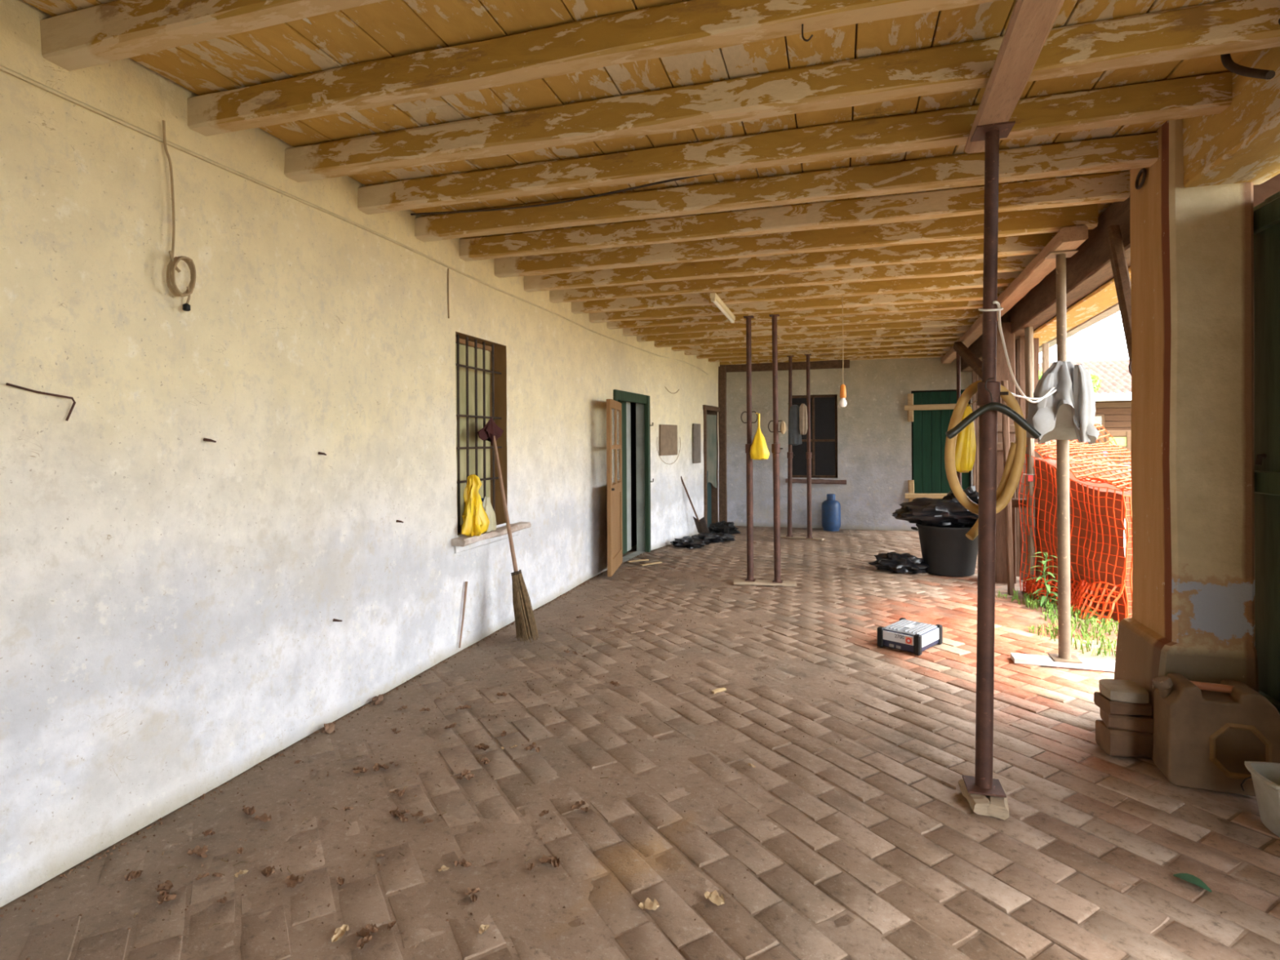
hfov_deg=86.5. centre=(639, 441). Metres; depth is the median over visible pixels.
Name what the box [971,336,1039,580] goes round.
wall
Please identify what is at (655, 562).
scrap
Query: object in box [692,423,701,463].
board
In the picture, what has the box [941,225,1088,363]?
wooden beam
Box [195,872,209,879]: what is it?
dry leaf
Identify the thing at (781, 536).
wooden plank
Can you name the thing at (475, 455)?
window
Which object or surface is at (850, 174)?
ceiling
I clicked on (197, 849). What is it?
dry leaf
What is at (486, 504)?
bag
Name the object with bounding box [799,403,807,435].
rag
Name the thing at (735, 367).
wall plate
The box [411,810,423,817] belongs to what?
dry leaf
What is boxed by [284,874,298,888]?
dry leaf
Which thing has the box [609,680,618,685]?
dry leaf
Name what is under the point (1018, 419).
hanger
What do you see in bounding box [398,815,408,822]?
dry leaf
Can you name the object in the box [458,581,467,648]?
stick
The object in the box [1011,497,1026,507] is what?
rail
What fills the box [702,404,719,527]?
door
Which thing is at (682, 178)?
cable
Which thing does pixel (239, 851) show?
dry leaf
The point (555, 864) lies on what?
dry leaf
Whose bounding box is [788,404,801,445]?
jacket
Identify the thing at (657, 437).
wire
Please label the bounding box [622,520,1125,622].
ground
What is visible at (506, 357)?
wall
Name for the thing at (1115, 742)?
brick
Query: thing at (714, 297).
lamp
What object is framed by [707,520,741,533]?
heap
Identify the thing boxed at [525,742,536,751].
dry leaf
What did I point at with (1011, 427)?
rail
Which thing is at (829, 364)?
wall plate
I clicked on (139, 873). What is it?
dry leaf
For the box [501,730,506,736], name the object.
dry leaf
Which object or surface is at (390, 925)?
dry leaf
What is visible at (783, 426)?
glove
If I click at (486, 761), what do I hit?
dry leaf
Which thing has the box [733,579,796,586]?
wooden plank
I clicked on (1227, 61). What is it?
iron hook
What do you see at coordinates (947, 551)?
tub
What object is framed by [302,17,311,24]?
flake
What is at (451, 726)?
dry leaf
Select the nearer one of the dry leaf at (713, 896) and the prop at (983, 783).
the dry leaf at (713, 896)
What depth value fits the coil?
2.75 m
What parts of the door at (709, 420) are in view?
frame post, panel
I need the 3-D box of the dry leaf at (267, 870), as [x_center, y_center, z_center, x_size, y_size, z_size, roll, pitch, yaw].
[-1.291,1.491,2.361,0.041,0.018,0.068,-1,0,-44]
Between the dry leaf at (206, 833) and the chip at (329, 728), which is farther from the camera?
the chip at (329, 728)
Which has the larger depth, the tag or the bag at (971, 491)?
the bag at (971, 491)
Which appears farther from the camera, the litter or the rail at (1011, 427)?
the rail at (1011, 427)
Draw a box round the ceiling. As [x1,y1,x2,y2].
[22,0,1279,364]
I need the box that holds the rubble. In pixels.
[0,551,646,917]
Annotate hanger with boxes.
[945,377,1041,439]
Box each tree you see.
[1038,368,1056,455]
[1075,368,1102,454]
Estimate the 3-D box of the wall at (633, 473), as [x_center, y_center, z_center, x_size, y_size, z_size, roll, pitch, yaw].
[-1.405,0.018,8.531,2.660,3.020,9.200,0,0,16]
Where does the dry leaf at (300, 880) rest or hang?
on the floor
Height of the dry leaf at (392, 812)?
0.022 m
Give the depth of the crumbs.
2.94 m
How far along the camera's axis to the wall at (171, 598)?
3.02 m
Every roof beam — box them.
[960,196,1130,372]
[1182,46,1279,187]
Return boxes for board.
[658,424,677,455]
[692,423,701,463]
[1033,266,1130,346]
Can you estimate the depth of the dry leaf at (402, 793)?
2.89 m
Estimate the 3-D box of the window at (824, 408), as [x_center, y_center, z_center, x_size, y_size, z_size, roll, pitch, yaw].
[3.007,-0.039,11.640,1.001,1.519,0.247,0,0,16]
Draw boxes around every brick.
[1093,679,1151,716]
[1095,720,1153,758]
[1099,707,1153,733]
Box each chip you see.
[320,722,334,733]
[371,694,383,704]
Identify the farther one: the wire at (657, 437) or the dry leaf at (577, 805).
the wire at (657, 437)
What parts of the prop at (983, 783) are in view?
plate, hose coil, plate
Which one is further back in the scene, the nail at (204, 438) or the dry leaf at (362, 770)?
the dry leaf at (362, 770)
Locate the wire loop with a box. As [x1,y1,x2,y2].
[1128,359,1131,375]
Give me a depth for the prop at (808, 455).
10.32 m
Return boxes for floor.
[0,525,1279,959]
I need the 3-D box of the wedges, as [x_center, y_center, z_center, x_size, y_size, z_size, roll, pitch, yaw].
[1.425,1.468,2.795,0.185,0.058,0.213,0,0,16]
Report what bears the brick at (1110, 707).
on the brick at (1137, 723)
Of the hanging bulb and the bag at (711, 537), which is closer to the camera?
the hanging bulb
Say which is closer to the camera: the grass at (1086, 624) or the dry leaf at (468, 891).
the dry leaf at (468, 891)
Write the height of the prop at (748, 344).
2.780 m
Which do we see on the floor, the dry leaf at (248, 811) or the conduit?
the dry leaf at (248, 811)
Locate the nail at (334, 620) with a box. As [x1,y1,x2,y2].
[333,618,342,622]
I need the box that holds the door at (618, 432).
[606,389,653,577]
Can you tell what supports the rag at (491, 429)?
attached to the window at (475, 455)
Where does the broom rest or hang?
on the floor
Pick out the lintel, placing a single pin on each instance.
(1263, 191)
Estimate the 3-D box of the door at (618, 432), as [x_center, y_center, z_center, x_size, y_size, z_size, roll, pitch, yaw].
[-0.217,0.439,8.393,0.342,2.135,2.045,0,0,14]
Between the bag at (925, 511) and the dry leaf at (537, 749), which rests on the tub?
the bag at (925, 511)
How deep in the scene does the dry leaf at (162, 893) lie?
2.24 m
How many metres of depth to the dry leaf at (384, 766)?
3.12 m
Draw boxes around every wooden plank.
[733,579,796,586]
[780,535,824,540]
[1010,653,1115,671]
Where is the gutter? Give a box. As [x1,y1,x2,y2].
[1039,302,1119,352]
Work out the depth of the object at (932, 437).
11.13 m
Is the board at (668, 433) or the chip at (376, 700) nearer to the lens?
the chip at (376, 700)
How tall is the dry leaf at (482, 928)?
0.015 m
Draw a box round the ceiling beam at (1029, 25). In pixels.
[964,0,1064,153]
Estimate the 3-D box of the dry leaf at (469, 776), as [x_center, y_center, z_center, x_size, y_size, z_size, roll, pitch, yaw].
[-0.757,1.489,3.024,0.035,0.017,0.058,0,0,28]
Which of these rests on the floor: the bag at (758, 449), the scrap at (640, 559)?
the scrap at (640, 559)
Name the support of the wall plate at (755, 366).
on the wall at (874, 431)
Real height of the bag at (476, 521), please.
0.445 m
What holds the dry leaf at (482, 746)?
on the floor
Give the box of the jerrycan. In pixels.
[1151,673,1279,796]
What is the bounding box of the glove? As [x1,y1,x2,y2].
[779,421,786,434]
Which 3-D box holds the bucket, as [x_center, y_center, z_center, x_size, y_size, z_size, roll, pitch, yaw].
[2.493,1.379,2.602,0.291,0.212,0.280,0,0,16]
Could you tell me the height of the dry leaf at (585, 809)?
0.013 m
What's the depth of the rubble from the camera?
2.93 m
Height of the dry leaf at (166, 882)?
0.018 m
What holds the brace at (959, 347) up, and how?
attached to the timber post at (1002, 372)
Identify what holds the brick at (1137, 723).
on the brick at (1115, 742)
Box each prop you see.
[740,315,757,581]
[768,314,782,582]
[786,355,795,537]
[804,354,813,538]
[944,120,1026,797]
[953,351,961,486]
[1044,249,1082,663]
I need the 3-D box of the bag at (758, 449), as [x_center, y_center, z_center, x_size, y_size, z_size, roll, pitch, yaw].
[1.245,-0.055,7.064,0.206,0.499,0.152,0,0,16]
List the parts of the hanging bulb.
cord, bulb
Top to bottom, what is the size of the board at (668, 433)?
0.440 m
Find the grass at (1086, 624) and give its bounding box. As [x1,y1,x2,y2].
[997,588,1119,657]
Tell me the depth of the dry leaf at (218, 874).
2.36 m
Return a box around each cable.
[410,171,725,215]
[978,301,1056,403]
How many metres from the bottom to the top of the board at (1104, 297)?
0.038 m
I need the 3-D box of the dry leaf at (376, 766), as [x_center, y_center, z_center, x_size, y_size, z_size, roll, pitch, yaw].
[-1.207,1.493,3.118,0.035,0.016,0.057,0,0,-30]
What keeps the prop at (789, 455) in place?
on the wooden plank at (781, 536)
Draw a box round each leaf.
[124,871,137,880]
[132,870,142,878]
[155,884,173,891]
[156,893,177,904]
[157,880,172,887]
[157,890,169,900]
[186,844,208,854]
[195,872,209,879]
[196,852,208,857]
[202,828,212,835]
[212,872,222,876]
[217,896,226,903]
[234,869,248,877]
[236,847,243,853]
[243,806,256,815]
[253,813,271,822]
[261,865,275,877]
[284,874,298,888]
[289,876,304,885]
[330,924,349,942]
[336,876,344,885]
[343,806,353,810]
[352,767,368,773]
[355,927,370,937]
[355,934,372,949]
[365,923,378,933]
[373,763,380,771]
[375,853,384,857]
[379,764,389,769]
[386,920,395,930]
[389,789,398,794]
[389,808,399,817]
[394,808,409,815]
[397,789,405,796]
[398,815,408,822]
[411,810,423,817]
[422,817,433,823]
[438,865,449,871]
[444,724,456,728]
[453,857,471,867]
[460,768,471,776]
[461,705,471,709]
[464,773,475,780]
[465,887,479,895]
[470,893,477,902]
[477,742,488,751]
[478,924,488,934]
[483,759,490,764]
[496,692,506,696]
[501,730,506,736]
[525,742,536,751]
[526,862,534,870]
[535,746,540,752]
[538,809,548,816]
[538,854,557,864]
[550,857,559,867]
[571,800,586,809]
[580,807,588,812]
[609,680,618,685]
[638,897,659,910]
[704,889,724,906]
[1173,873,1211,892]
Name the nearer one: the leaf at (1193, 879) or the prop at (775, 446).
the leaf at (1193, 879)
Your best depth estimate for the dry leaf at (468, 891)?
2.25 m
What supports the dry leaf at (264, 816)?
on the floor
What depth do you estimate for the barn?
23.41 m
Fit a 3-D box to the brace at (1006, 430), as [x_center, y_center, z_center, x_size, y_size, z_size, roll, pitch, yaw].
[3.493,0.454,6.456,0.067,2.059,0.334,0,0,38]
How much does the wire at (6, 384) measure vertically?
0.120 m
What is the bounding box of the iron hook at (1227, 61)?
[1220,18,1279,79]
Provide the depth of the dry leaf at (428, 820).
2.67 m
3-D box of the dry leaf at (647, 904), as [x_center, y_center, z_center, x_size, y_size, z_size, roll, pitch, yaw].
[0.029,1.483,2.178,0.067,0.022,0.040,0,0,-7]
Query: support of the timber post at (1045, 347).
on the floor
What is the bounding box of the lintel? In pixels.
[1253,173,1279,207]
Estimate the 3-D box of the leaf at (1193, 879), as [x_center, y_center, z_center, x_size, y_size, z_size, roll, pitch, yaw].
[1.853,1.478,2.282,0.093,0.021,0.063,0,0,16]
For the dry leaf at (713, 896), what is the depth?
2.21 m
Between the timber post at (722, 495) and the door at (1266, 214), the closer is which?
the door at (1266, 214)
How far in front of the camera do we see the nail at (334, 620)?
3.66 m
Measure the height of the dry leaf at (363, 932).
0.018 m
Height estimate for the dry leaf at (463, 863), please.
0.019 m
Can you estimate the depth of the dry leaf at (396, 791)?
2.90 m
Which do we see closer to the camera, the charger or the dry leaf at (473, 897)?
the dry leaf at (473, 897)
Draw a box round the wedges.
[958,778,1008,820]
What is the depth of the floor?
2.71 m
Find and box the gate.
[1094,430,1131,464]
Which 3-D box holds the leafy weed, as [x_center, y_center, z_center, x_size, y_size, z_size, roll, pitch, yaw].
[3.638,1.262,6.101,0.354,0.556,0.363,0,0,42]
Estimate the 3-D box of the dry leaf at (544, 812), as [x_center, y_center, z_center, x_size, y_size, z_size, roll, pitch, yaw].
[-0.386,1.489,2.727,0.044,0.014,0.028,0,0,-40]
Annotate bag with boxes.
[461,474,489,536]
[482,496,496,532]
[670,535,711,548]
[691,532,735,542]
[750,412,769,460]
[868,551,928,573]
[891,497,978,527]
[942,485,978,504]
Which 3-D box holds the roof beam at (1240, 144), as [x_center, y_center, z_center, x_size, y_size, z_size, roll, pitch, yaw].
[1.635,-1.331,-0.405,0.339,0.362,7.340,0,0,16]
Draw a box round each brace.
[953,341,1000,382]
[1001,380,1014,595]
[1105,224,1131,369]
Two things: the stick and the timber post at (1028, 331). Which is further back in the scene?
the timber post at (1028, 331)
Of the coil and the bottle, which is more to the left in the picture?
the coil
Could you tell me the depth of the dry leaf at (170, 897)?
2.23 m
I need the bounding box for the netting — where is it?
[1035,454,1132,622]
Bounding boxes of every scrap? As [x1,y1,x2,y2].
[627,559,648,562]
[640,561,662,565]
[711,687,726,693]
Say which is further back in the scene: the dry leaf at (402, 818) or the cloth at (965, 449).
the cloth at (965, 449)
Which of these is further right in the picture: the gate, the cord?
the gate
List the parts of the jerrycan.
handle, embossed panel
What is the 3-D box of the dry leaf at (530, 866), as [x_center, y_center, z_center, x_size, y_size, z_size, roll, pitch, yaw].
[-0.384,1.490,2.387,0.028,0.014,0.046,0,0,-9]
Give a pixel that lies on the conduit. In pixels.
(2, 68)
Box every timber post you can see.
[718,366,727,522]
[995,322,1016,583]
[1024,326,1035,592]
[1041,342,1050,464]
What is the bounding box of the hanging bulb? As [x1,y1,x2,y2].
[839,295,846,407]
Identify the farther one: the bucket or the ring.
the ring
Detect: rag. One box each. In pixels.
[477,417,503,445]
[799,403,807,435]
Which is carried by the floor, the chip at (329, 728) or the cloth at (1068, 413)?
the chip at (329, 728)
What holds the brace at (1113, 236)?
attached to the roof beam at (1089, 268)
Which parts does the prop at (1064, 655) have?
plate, plate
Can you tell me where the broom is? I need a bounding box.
[493,435,538,642]
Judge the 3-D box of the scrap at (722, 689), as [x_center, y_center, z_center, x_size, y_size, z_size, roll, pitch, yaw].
[0.473,1.490,4.073,0.100,0.018,0.026,0,0,-37]
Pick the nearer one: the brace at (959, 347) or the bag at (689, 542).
the brace at (959, 347)
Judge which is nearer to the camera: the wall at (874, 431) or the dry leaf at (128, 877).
the dry leaf at (128, 877)
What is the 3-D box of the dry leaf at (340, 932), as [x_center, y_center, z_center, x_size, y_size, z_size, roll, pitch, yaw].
[-0.910,1.491,2.063,0.039,0.019,0.063,0,0,31]
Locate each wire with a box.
[5,382,75,421]
[656,436,680,464]
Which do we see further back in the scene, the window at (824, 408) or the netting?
the window at (824, 408)
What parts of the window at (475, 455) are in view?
pane, frame rail, pane, sill, frame post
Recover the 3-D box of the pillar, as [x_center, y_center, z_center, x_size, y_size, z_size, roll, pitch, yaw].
[2.649,-0.006,3.350,0.408,2.980,0.555,0,0,16]
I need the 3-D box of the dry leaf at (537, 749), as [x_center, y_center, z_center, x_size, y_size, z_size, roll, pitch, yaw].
[-0.494,1.489,3.292,0.025,0.017,0.043,0,0,0]
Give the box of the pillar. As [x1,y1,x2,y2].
[1114,118,1258,759]
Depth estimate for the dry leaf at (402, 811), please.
2.74 m
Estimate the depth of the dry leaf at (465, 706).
3.82 m
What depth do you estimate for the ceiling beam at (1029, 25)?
2.30 m
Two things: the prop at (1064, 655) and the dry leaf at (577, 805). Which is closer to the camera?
the dry leaf at (577, 805)
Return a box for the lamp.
[710,293,735,323]
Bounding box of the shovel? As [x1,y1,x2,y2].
[680,475,709,533]
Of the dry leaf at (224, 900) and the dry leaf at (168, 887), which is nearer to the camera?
the dry leaf at (224, 900)
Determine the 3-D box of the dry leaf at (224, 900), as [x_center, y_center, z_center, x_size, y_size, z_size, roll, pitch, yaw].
[-1.364,1.497,2.218,0.032,0.015,0.028,0,0,-15]
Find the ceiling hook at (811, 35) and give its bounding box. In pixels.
[801,23,813,41]
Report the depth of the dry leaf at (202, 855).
2.46 m
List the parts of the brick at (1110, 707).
stone cap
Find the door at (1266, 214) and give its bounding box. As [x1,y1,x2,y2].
[1253,191,1279,713]
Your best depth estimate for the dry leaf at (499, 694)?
4.01 m
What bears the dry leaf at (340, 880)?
on the floor
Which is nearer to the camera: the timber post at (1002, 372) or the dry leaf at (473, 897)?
the dry leaf at (473, 897)
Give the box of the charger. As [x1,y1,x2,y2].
[876,617,942,655]
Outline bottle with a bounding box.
[822,493,840,531]
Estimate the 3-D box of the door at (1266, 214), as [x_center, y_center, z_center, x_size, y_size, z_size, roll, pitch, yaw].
[1.836,0.189,-0.257,0.111,2.540,7.492,0,0,16]
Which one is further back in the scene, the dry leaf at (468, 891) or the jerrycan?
the jerrycan
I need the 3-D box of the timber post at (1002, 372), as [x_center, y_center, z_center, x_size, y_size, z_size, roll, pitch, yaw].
[3.846,0.117,7.214,0.207,2.720,0.247,0,0,16]
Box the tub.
[911,523,977,576]
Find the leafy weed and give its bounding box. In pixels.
[1023,551,1057,608]
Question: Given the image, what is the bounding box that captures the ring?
[1134,168,1146,189]
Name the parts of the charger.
plate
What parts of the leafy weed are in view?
stem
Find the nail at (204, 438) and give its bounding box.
[203,437,216,442]
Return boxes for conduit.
[0,64,708,374]
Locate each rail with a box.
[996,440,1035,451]
[997,423,1015,433]
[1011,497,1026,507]
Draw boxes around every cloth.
[955,400,977,472]
[1026,360,1099,444]
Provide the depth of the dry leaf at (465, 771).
3.07 m
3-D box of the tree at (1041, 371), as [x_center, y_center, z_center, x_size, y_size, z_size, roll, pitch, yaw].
[8.606,-0.046,14.164,0.934,3.085,0.983,0,0,-2]
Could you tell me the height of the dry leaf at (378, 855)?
0.012 m
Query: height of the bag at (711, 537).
0.128 m
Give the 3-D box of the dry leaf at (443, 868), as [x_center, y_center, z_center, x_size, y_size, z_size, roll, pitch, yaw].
[-0.686,1.491,2.377,0.028,0.015,0.034,0,0,33]
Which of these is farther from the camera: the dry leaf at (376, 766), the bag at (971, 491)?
the bag at (971, 491)
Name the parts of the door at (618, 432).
frame post, rail, rail, panel, rail, rail, frame, frame post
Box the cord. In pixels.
[447,268,449,318]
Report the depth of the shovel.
10.53 m
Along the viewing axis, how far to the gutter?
6.23 m
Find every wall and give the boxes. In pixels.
[0,0,719,907]
[457,343,636,546]
[506,357,506,384]
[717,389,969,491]
[726,356,973,531]
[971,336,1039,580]
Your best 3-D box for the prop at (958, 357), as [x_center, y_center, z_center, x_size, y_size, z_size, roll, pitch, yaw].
[4.437,0.106,9.437,0.119,2.735,0.100,0,0,16]
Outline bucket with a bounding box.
[1240,761,1279,837]
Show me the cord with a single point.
(447, 268)
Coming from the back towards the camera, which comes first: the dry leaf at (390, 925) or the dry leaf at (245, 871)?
the dry leaf at (245, 871)
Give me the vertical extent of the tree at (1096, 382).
3.469 m
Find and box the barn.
[1039,359,1131,458]
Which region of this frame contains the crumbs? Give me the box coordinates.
[0,565,1222,959]
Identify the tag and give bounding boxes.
[1027,475,1033,481]
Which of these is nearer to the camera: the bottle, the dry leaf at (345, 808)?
the dry leaf at (345, 808)
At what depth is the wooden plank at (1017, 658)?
4.48 m
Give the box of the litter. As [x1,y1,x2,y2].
[133,591,768,928]
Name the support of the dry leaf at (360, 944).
on the floor
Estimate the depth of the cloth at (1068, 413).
4.42 m
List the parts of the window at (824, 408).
pane, pane, frame post, frame rail, frame rail, sill, frame rail, pane, pane, frame post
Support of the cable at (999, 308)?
hanging from the prop at (983, 783)
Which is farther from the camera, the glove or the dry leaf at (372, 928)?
the glove
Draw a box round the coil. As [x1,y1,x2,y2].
[162,120,195,311]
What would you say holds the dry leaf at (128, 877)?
on the floor
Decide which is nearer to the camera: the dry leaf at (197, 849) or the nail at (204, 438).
the dry leaf at (197, 849)
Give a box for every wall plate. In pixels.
[720,364,746,372]
[751,362,772,371]
[777,360,849,370]
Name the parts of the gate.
pane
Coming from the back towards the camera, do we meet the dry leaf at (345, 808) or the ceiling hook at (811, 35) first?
the dry leaf at (345, 808)
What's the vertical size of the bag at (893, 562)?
0.220 m
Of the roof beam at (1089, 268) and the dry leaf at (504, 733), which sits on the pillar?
the roof beam at (1089, 268)
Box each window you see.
[451,333,530,554]
[785,395,846,484]
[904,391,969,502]

